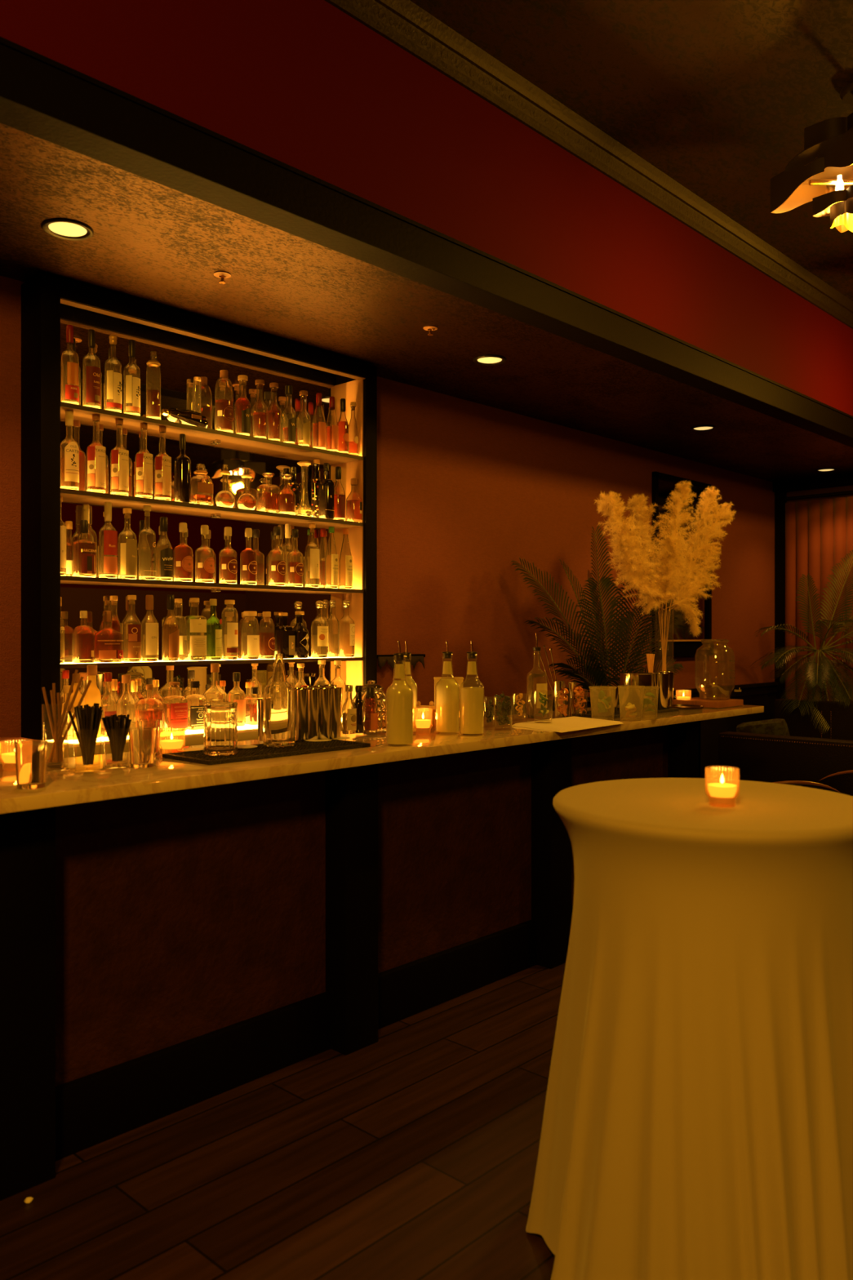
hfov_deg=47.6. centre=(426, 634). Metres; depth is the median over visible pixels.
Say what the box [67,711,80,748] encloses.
straw
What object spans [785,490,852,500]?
curtain rod
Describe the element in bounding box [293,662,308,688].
liquor bottle
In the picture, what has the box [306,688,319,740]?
tin
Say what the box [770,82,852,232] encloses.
chandelier
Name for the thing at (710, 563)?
stem
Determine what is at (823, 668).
potted palm
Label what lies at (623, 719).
plastic cup
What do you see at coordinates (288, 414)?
liquor bottle
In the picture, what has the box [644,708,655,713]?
wedge
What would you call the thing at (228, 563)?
liquor bottle
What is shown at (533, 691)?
drinking glass
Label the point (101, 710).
straw
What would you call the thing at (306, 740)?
coaster
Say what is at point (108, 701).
liquor bottle
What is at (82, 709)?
straw
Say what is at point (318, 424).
liquor bottle
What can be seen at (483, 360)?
recessed light
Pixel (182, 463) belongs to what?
liquor bottle
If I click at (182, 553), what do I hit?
liquor bottle
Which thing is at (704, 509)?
stem
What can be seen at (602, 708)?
wedge
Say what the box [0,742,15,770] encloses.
votive candle
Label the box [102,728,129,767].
drinking glass
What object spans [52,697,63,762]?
straw
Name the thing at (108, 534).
liquor bottle
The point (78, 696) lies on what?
liquor bottle
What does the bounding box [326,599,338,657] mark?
liquor bottle
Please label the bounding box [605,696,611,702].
wedge
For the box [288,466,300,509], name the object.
liquor bottle
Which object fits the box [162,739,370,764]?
bar mat
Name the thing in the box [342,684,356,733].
liquor bottle
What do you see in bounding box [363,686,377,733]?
liquor bottle
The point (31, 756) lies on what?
drinking glass
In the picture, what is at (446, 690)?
juice bottle
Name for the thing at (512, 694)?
drinking glass
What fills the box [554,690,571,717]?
drinking glass
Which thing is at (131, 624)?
liquor bottle
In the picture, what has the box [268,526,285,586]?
liquor bottle
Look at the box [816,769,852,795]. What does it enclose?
chair
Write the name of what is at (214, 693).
liquor bottle
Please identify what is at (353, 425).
liquor bottle
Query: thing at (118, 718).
black stirrer
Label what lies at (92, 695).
liquor bottle
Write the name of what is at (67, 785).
countertop
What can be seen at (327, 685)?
tin
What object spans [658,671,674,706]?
tin
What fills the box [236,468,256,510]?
liquor bottle
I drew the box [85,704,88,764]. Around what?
straw
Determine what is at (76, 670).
straw
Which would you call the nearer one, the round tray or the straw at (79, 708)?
the straw at (79, 708)
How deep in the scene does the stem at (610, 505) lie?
5.18 m
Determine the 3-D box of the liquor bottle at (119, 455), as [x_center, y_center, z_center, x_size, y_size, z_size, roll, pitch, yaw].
[-1.300,-0.754,4.092,0.076,0.334,0.076,0,0,43]
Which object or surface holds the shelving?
on the countertop at (246, 732)
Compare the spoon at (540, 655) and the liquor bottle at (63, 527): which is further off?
the spoon at (540, 655)
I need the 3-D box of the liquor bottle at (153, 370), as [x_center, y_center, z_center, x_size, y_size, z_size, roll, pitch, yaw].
[-1.189,-1.084,4.210,0.062,0.304,0.062,0,0,43]
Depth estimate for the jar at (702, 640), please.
5.49 m
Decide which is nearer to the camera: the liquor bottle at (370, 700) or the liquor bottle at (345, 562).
the liquor bottle at (370, 700)
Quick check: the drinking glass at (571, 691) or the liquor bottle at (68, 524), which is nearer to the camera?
the liquor bottle at (68, 524)
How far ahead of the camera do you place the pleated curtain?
8.81 m
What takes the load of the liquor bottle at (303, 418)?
on the shelving
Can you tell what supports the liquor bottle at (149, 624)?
on the shelving
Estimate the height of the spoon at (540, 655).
0.320 m
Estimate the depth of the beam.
3.42 m
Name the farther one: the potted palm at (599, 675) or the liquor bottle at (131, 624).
the potted palm at (599, 675)
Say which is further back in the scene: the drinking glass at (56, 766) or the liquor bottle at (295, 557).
the liquor bottle at (295, 557)
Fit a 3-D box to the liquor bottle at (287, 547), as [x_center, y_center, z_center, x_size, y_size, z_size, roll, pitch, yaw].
[-0.691,-0.395,4.817,0.055,0.315,0.051,0,0,-41]
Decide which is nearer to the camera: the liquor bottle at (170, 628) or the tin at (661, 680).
the liquor bottle at (170, 628)
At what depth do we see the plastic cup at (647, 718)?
4.61 m
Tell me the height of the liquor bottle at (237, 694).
0.242 m
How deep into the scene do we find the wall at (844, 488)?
8.85 m
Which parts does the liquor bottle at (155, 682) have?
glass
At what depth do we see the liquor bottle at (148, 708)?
4.05 m
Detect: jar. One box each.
[417,701,426,728]
[425,701,435,728]
[694,639,741,699]
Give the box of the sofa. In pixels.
[718,698,852,782]
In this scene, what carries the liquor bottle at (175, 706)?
on the countertop at (246, 732)
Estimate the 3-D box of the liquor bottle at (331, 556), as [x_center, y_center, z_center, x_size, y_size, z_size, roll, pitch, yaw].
[-0.486,-0.395,4.950,0.069,0.315,0.067,0,0,24]
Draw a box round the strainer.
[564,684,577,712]
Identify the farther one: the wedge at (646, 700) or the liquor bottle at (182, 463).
the wedge at (646, 700)
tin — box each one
[256,698,262,741]
[294,688,308,740]
[299,686,315,688]
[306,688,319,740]
[311,685,323,688]
[315,688,331,739]
[321,684,336,688]
[327,687,342,738]
[604,685,619,712]
[653,673,670,709]
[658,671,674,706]
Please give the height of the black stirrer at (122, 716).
0.140 m
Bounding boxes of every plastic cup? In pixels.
[589,686,617,719]
[617,685,644,720]
[639,686,659,719]
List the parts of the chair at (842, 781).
rail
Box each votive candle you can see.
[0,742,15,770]
[159,728,185,755]
[413,708,431,734]
[676,689,691,699]
[705,767,739,806]
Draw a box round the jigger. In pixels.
[568,682,577,715]
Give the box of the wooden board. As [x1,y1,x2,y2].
[672,697,743,707]
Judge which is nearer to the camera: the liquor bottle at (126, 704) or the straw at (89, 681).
the straw at (89, 681)
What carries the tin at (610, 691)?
on the bar mat at (623, 712)
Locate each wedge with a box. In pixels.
[538,697,546,703]
[541,695,547,700]
[597,702,605,711]
[598,689,605,699]
[600,699,608,708]
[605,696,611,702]
[625,704,635,709]
[625,710,631,717]
[628,712,637,717]
[641,697,652,704]
[644,692,655,697]
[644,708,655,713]
[648,702,655,708]
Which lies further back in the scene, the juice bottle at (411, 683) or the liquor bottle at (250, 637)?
the liquor bottle at (250, 637)
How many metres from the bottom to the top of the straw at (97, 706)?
0.175 m
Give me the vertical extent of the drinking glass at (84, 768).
0.122 m
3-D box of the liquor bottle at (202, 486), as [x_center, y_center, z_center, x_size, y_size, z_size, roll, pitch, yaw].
[-1.023,-0.681,4.383,0.088,0.190,0.090,0,0,43]
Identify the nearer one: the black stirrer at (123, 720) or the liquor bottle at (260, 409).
the black stirrer at (123, 720)
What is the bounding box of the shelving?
[21,273,377,740]
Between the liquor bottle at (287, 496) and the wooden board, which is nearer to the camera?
the liquor bottle at (287, 496)
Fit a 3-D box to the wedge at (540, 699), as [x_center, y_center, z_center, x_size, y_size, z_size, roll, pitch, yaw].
[0.518,0.291,4.291,0.039,0.029,0.017,0,0,-10]
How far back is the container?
4.21 m
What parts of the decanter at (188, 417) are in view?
name plate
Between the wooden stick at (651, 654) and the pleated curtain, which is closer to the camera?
the wooden stick at (651, 654)
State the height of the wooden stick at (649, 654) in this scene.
0.283 m
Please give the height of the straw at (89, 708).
0.170 m
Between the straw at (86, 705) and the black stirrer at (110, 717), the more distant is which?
the black stirrer at (110, 717)
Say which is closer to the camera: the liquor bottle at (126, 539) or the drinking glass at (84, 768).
the drinking glass at (84, 768)
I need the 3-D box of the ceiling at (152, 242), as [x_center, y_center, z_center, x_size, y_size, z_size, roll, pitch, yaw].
[-0.707,-1.470,4.049,1.360,0.080,12.900,0,0,43]
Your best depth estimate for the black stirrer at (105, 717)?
2.93 m
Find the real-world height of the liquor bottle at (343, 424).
0.290 m
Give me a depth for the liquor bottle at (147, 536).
4.16 m
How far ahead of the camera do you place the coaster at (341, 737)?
3.62 m
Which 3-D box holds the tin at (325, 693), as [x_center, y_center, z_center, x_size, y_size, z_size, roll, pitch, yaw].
[-0.380,0.293,3.592,0.060,0.190,0.060,0,0,43]
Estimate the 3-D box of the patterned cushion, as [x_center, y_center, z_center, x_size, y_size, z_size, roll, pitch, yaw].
[2.566,0.811,7.330,0.411,0.367,0.181,0,0,38]
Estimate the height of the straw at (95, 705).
0.178 m
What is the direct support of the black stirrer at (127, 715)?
in the drinking glass at (113, 765)
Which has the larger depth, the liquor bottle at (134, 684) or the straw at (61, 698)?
the liquor bottle at (134, 684)
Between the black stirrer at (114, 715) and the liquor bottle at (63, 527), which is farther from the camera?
the liquor bottle at (63, 527)
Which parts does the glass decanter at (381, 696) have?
glass lid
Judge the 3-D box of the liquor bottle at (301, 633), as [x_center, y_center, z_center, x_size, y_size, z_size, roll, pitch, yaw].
[-0.629,-0.001,4.798,0.088,0.231,0.090,0,0,43]
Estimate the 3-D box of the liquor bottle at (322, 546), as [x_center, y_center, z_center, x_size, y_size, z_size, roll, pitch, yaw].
[-0.533,-0.393,4.983,0.057,0.310,0.051,0,0,-41]
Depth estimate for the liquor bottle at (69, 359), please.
3.91 m
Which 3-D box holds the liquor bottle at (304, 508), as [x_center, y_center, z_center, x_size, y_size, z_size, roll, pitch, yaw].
[-0.610,-0.724,4.820,0.087,0.274,0.094,0,0,43]
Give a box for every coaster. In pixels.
[176,747,203,751]
[236,745,257,748]
[306,739,332,741]
[329,736,350,739]
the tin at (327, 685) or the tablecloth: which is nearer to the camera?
the tablecloth
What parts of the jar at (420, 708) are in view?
cork lid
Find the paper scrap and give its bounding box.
[23,1196,33,1203]
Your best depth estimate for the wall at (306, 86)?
3.76 m
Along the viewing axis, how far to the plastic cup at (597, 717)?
4.61 m
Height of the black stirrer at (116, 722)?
0.128 m
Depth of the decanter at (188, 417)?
4.30 m
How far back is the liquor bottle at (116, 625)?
4.12 m
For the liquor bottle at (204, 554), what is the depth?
4.37 m
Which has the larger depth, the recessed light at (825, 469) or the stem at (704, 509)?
the recessed light at (825, 469)
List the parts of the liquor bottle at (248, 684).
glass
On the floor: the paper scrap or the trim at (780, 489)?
the paper scrap
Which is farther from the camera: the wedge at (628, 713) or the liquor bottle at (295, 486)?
the liquor bottle at (295, 486)
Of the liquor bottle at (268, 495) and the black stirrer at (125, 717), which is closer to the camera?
the black stirrer at (125, 717)
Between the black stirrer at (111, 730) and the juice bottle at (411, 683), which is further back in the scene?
the juice bottle at (411, 683)
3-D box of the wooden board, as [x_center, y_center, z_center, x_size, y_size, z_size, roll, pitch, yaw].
[1.591,0.383,5.476,0.290,0.034,0.295,0,0,43]
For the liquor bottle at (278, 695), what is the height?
0.321 m
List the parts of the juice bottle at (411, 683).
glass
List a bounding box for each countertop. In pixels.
[0,704,764,813]
[0,710,434,764]
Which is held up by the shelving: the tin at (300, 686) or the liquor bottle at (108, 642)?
the liquor bottle at (108, 642)
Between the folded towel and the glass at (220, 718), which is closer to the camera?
the glass at (220, 718)
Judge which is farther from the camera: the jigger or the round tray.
the round tray
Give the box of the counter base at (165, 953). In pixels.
[0,720,701,1200]
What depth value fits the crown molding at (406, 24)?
4.39 m
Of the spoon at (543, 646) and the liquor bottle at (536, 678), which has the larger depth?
the spoon at (543, 646)
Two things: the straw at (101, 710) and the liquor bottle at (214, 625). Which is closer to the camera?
the straw at (101, 710)
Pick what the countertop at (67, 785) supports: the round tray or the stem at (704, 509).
the round tray
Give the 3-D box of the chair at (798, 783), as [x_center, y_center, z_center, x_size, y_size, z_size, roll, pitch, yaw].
[1.562,1.035,4.211,0.568,0.872,0.520,0,0,8]
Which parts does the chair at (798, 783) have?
backrest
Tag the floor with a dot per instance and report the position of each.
(411, 1153)
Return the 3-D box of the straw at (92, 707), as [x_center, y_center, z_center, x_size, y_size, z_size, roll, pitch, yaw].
[-0.992,0.297,2.856,0.008,0.177,0.057,0,0,-35]
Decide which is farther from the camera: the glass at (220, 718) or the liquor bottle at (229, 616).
the liquor bottle at (229, 616)
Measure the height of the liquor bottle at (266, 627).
0.226 m
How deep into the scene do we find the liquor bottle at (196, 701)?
4.21 m
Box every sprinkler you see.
[213,271,231,284]
[423,325,437,335]
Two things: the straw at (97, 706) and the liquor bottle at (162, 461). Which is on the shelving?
the liquor bottle at (162, 461)
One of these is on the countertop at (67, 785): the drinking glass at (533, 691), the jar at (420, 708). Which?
the jar at (420, 708)
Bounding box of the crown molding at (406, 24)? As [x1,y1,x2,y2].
[324,0,852,328]
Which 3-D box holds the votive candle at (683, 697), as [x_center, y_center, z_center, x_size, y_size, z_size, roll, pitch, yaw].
[1.458,0.356,5.484,0.085,0.087,0.085,0,0,-2]
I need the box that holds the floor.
[0,962,566,1279]
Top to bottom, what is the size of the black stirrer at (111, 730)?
0.129 m
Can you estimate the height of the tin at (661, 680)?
0.185 m
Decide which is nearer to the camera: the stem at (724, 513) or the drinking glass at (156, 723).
the drinking glass at (156, 723)
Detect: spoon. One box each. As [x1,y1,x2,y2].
[540,655,554,697]
[542,645,553,683]
[549,648,556,680]
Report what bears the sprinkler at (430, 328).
attached to the ceiling at (152, 242)
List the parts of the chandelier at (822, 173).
plate, bulb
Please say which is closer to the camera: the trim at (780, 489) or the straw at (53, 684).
the straw at (53, 684)
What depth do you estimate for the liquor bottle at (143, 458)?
4.15 m
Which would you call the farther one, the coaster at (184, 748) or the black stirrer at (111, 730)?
the coaster at (184, 748)
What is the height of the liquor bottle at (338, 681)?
0.285 m
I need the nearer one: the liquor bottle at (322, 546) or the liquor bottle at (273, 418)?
the liquor bottle at (273, 418)
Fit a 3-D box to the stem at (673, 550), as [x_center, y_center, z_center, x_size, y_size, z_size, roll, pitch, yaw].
[1.393,-0.098,5.538,0.208,0.963,0.300,0,0,32]
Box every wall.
[0,0,852,416]
[0,275,774,742]
[786,484,852,502]
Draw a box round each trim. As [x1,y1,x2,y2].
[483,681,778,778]
[773,473,852,699]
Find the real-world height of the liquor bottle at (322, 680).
0.290 m
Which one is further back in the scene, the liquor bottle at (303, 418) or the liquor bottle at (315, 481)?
the liquor bottle at (315, 481)
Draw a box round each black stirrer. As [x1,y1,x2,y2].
[101,717,111,746]
[104,716,112,751]
[109,715,115,746]
[111,729,114,761]
[113,714,116,761]
[115,720,118,742]
[115,735,118,760]
[117,717,120,750]
[118,715,123,758]
[118,718,124,760]
[119,718,123,746]
[121,715,126,752]
[122,714,129,755]
[122,719,131,753]
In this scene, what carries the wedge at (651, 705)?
in the plastic cup at (647, 718)
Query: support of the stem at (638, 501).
in the vase
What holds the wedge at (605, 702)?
in the plastic cup at (597, 717)
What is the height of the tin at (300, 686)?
0.184 m
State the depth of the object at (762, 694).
8.22 m
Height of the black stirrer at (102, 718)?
0.136 m
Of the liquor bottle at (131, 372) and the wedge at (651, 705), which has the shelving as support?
the liquor bottle at (131, 372)
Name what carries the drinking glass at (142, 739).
on the countertop at (67, 785)
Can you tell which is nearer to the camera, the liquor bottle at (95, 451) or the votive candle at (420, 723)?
the votive candle at (420, 723)
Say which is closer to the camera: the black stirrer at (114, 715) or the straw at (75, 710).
the straw at (75, 710)
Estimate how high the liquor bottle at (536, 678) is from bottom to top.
0.409 m
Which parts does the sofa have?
panel, nail trim, backrest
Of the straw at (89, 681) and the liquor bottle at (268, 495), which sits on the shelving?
the liquor bottle at (268, 495)
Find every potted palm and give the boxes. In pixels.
[511,524,684,710]
[751,550,852,734]
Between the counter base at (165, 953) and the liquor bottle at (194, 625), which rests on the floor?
the counter base at (165, 953)
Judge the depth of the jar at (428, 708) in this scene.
4.12 m
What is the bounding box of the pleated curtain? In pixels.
[785,496,852,702]
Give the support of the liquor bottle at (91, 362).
on the shelving
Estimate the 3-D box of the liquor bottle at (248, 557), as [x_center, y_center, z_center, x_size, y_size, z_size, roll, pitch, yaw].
[-0.842,-0.371,4.574,0.078,0.267,0.079,0,0,-40]
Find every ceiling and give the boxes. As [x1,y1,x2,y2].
[0,123,852,482]
[409,0,852,301]
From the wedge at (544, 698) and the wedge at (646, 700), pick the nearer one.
the wedge at (544, 698)
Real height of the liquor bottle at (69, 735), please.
0.213 m
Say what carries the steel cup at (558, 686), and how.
on the countertop at (67, 785)
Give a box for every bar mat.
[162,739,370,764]
[566,706,679,718]
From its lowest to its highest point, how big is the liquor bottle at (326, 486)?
0.287 m
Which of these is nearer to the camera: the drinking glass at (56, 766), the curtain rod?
the drinking glass at (56, 766)
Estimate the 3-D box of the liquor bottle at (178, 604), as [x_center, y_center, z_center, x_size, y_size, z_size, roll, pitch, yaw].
[-1.119,-0.024,4.365,0.052,0.278,0.065,0,0,43]
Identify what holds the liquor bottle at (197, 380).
on the shelving
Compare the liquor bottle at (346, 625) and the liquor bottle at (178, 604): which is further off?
the liquor bottle at (346, 625)
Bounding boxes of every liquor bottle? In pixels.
[60,324,79,404]
[60,408,79,489]
[60,495,66,575]
[60,596,64,663]
[61,685,73,740]
[65,520,72,576]
[69,673,84,739]
[71,520,96,577]
[71,610,94,662]
[77,503,93,541]
[82,328,100,408]
[84,664,100,737]
[86,413,106,493]
[94,610,123,662]
[98,502,117,577]
[100,672,116,737]
[104,333,121,412]
[109,595,121,633]
[110,417,128,495]
[116,674,137,735]
[117,507,137,578]
[123,339,140,416]
[123,595,141,662]
[130,680,139,702]
[134,422,152,498]
[136,684,164,733]
[138,505,155,580]
[140,595,158,661]
[146,351,160,419]
[152,680,162,701]
[154,426,171,500]
[155,516,173,580]
[161,594,179,661]
[161,681,187,732]
[173,433,191,502]
[173,522,192,582]
[173,598,183,660]
[182,597,206,660]
[184,680,207,729]
[191,463,213,505]
[193,376,200,413]
[195,524,214,582]
[202,662,226,702]
[205,599,222,660]
[214,369,233,432]
[214,463,235,507]
[218,526,237,583]
[221,600,238,659]
[227,672,245,726]
[234,374,251,435]
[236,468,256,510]
[240,528,257,584]
[240,611,259,659]
[245,681,251,697]
[245,687,262,724]
[252,379,267,439]
[256,472,279,513]
[258,611,275,658]
[262,653,295,746]
[266,382,281,441]
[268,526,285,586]
[274,612,294,658]
[279,474,295,515]
[281,385,296,444]
[282,523,292,586]
[287,528,303,586]
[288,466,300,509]
[293,611,308,657]
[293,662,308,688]
[295,461,313,516]
[296,390,310,446]
[305,523,319,587]
[311,392,325,449]
[311,458,320,517]
[311,600,328,657]
[313,659,329,685]
[318,462,334,519]
[319,528,326,587]
[324,526,337,588]
[325,396,338,452]
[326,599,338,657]
[329,660,346,717]
[333,466,345,520]
[337,398,348,453]
[337,600,355,657]
[338,528,352,589]
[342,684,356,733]
[346,478,362,522]
[348,401,358,455]
[354,684,363,733]
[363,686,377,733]
[526,632,547,718]
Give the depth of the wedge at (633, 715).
4.51 m
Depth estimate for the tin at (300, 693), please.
3.55 m
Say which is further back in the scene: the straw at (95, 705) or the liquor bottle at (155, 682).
the liquor bottle at (155, 682)
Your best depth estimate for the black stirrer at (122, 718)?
2.94 m
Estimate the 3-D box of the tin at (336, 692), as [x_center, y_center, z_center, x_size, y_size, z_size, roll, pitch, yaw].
[-0.342,0.293,3.612,0.058,0.191,0.058,0,0,43]
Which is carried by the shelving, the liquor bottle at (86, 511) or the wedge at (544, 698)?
the liquor bottle at (86, 511)
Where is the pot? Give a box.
[619,672,654,710]
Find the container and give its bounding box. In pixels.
[433,676,463,726]
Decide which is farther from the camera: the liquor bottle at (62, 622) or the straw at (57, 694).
the liquor bottle at (62, 622)
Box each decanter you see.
[160,408,208,427]
[352,680,386,733]
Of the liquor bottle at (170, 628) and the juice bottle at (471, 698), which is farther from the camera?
the liquor bottle at (170, 628)
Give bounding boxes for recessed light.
[41,217,93,240]
[473,355,506,365]
[690,425,716,431]
[815,467,837,472]
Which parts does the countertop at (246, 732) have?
light panel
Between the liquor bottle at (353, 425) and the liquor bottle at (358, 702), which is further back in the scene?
the liquor bottle at (353, 425)
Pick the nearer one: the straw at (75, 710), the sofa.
the straw at (75, 710)
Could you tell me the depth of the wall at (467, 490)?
6.06 m
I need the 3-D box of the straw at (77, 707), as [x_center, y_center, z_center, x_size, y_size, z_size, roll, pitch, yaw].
[-1.018,0.297,2.850,0.008,0.178,0.050,0,0,13]
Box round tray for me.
[667,704,703,709]
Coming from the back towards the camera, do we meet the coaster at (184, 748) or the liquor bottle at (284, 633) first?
the liquor bottle at (284, 633)
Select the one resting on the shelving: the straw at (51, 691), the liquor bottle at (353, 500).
the liquor bottle at (353, 500)
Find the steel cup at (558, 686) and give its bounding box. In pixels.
[553,680,564,716]
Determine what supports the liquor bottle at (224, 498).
on the shelving
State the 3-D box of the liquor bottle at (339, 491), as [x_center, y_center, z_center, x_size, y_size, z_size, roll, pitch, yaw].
[-0.454,-0.726,4.983,0.071,0.279,0.072,0,0,-27]
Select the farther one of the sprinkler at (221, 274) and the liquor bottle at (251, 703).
the liquor bottle at (251, 703)
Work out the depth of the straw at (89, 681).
2.94 m
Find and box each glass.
[14,740,48,789]
[41,714,69,768]
[71,727,102,770]
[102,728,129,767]
[128,726,155,768]
[136,719,160,755]
[203,701,237,755]
[493,697,513,729]
[511,693,527,720]
[533,690,553,723]
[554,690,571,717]
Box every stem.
[594,491,673,646]
[608,535,668,671]
[626,493,671,662]
[651,480,696,669]
[653,533,685,671]
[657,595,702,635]
[662,485,721,671]
[662,502,736,671]
[663,543,722,671]
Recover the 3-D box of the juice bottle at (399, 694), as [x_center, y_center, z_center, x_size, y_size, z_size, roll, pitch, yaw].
[-0.097,0.210,3.523,0.101,0.377,0.101,0,0,-7]
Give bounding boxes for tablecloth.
[525,777,852,1279]
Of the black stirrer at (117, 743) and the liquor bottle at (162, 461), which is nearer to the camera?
the black stirrer at (117, 743)
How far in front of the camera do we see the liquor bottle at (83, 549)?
3.94 m
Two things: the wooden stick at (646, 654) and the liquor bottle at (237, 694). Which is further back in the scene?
the wooden stick at (646, 654)
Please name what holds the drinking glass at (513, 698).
on the countertop at (67, 785)
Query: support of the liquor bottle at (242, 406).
on the shelving
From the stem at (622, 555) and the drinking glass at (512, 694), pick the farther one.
the stem at (622, 555)
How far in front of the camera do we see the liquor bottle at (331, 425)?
4.93 m
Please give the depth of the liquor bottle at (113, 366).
4.04 m
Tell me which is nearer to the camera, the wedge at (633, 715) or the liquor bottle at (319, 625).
the wedge at (633, 715)
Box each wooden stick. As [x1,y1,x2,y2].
[646,653,648,672]
[648,653,650,672]
[650,653,652,672]
[651,653,654,672]
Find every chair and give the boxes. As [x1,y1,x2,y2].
[773,780,841,793]
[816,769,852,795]
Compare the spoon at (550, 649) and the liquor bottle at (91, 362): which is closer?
the liquor bottle at (91, 362)
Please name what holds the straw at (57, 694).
in the drinking glass at (56, 766)
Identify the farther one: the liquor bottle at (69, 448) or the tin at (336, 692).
the liquor bottle at (69, 448)
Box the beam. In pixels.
[0,36,852,447]
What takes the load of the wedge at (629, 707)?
in the plastic cup at (623, 719)
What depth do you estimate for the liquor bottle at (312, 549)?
4.83 m
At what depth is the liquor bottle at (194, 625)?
4.33 m
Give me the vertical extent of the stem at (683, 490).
1.314 m
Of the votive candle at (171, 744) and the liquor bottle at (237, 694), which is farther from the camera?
the liquor bottle at (237, 694)
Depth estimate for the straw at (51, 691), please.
2.92 m
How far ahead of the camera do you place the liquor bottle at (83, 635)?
3.95 m
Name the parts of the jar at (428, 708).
cork lid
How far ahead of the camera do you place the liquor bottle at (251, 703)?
4.44 m
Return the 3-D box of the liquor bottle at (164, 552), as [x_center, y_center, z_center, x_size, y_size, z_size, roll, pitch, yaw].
[-1.154,-0.377,4.246,0.077,0.279,0.079,0,0,-27]
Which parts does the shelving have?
light panel, shelf, shelf, shelf, shelf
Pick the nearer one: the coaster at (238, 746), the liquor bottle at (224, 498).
the coaster at (238, 746)
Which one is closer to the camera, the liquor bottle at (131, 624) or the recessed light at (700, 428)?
the liquor bottle at (131, 624)
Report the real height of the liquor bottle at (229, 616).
0.277 m
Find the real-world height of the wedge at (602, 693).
0.047 m
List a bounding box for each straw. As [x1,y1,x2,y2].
[41,687,58,762]
[47,669,78,763]
[49,689,60,762]
[50,675,83,762]
[51,680,91,761]
[52,683,57,762]
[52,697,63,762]
[56,693,62,761]
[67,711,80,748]
[73,706,78,731]
[75,706,85,764]
[75,710,84,764]
[78,706,84,746]
[81,708,86,759]
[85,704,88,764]
[88,706,91,746]
[88,706,94,757]
[88,707,90,764]
[89,709,102,764]
[90,704,96,752]
[90,705,98,764]
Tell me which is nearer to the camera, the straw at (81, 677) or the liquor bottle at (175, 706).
the straw at (81, 677)
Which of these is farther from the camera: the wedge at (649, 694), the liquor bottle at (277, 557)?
the liquor bottle at (277, 557)
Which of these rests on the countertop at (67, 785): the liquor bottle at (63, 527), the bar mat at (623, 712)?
the bar mat at (623, 712)
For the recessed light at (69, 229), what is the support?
in the ceiling at (152, 242)
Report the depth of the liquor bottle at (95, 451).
3.99 m
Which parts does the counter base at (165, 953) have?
post, panel, skirting, post, panel, skirting, post, panel, post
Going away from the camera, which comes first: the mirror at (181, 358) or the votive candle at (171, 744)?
the votive candle at (171, 744)
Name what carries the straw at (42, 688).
in the drinking glass at (56, 766)
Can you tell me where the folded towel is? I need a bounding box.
[511,715,622,732]
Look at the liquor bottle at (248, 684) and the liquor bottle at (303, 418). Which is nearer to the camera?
the liquor bottle at (248, 684)
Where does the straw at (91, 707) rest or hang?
in the drinking glass at (84, 768)
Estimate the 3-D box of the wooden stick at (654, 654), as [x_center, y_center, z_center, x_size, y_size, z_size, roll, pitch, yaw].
[1.265,0.249,5.435,0.006,0.284,0.041,0,0,-38]
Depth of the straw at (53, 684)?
2.92 m
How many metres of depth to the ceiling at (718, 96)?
4.08 m
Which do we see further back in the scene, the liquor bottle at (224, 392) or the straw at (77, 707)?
the liquor bottle at (224, 392)
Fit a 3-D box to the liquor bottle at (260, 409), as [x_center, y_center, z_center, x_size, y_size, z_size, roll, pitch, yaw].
[-0.797,-1.074,4.623,0.074,0.285,0.074,0,0,43]
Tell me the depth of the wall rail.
5.36 m
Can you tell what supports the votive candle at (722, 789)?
on the tablecloth
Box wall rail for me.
[377,653,425,669]
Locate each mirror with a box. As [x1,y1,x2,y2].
[60,302,346,702]
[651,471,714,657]
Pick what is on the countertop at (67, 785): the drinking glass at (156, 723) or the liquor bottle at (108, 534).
the drinking glass at (156, 723)
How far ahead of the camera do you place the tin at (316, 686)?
3.82 m
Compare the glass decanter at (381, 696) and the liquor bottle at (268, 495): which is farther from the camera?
the liquor bottle at (268, 495)
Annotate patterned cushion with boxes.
[736,718,790,735]
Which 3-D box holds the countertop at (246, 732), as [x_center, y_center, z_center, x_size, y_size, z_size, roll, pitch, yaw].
[-0.879,0.943,4.384,0.370,1.055,2.750,0,0,43]
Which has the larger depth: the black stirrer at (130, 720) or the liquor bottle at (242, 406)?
the liquor bottle at (242, 406)
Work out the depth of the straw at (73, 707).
2.90 m
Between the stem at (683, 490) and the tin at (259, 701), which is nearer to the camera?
the tin at (259, 701)
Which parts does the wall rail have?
rail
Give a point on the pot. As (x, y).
(630, 682)
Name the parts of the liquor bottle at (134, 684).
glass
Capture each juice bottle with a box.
[386,640,413,746]
[400,641,417,733]
[435,640,459,733]
[459,640,484,735]

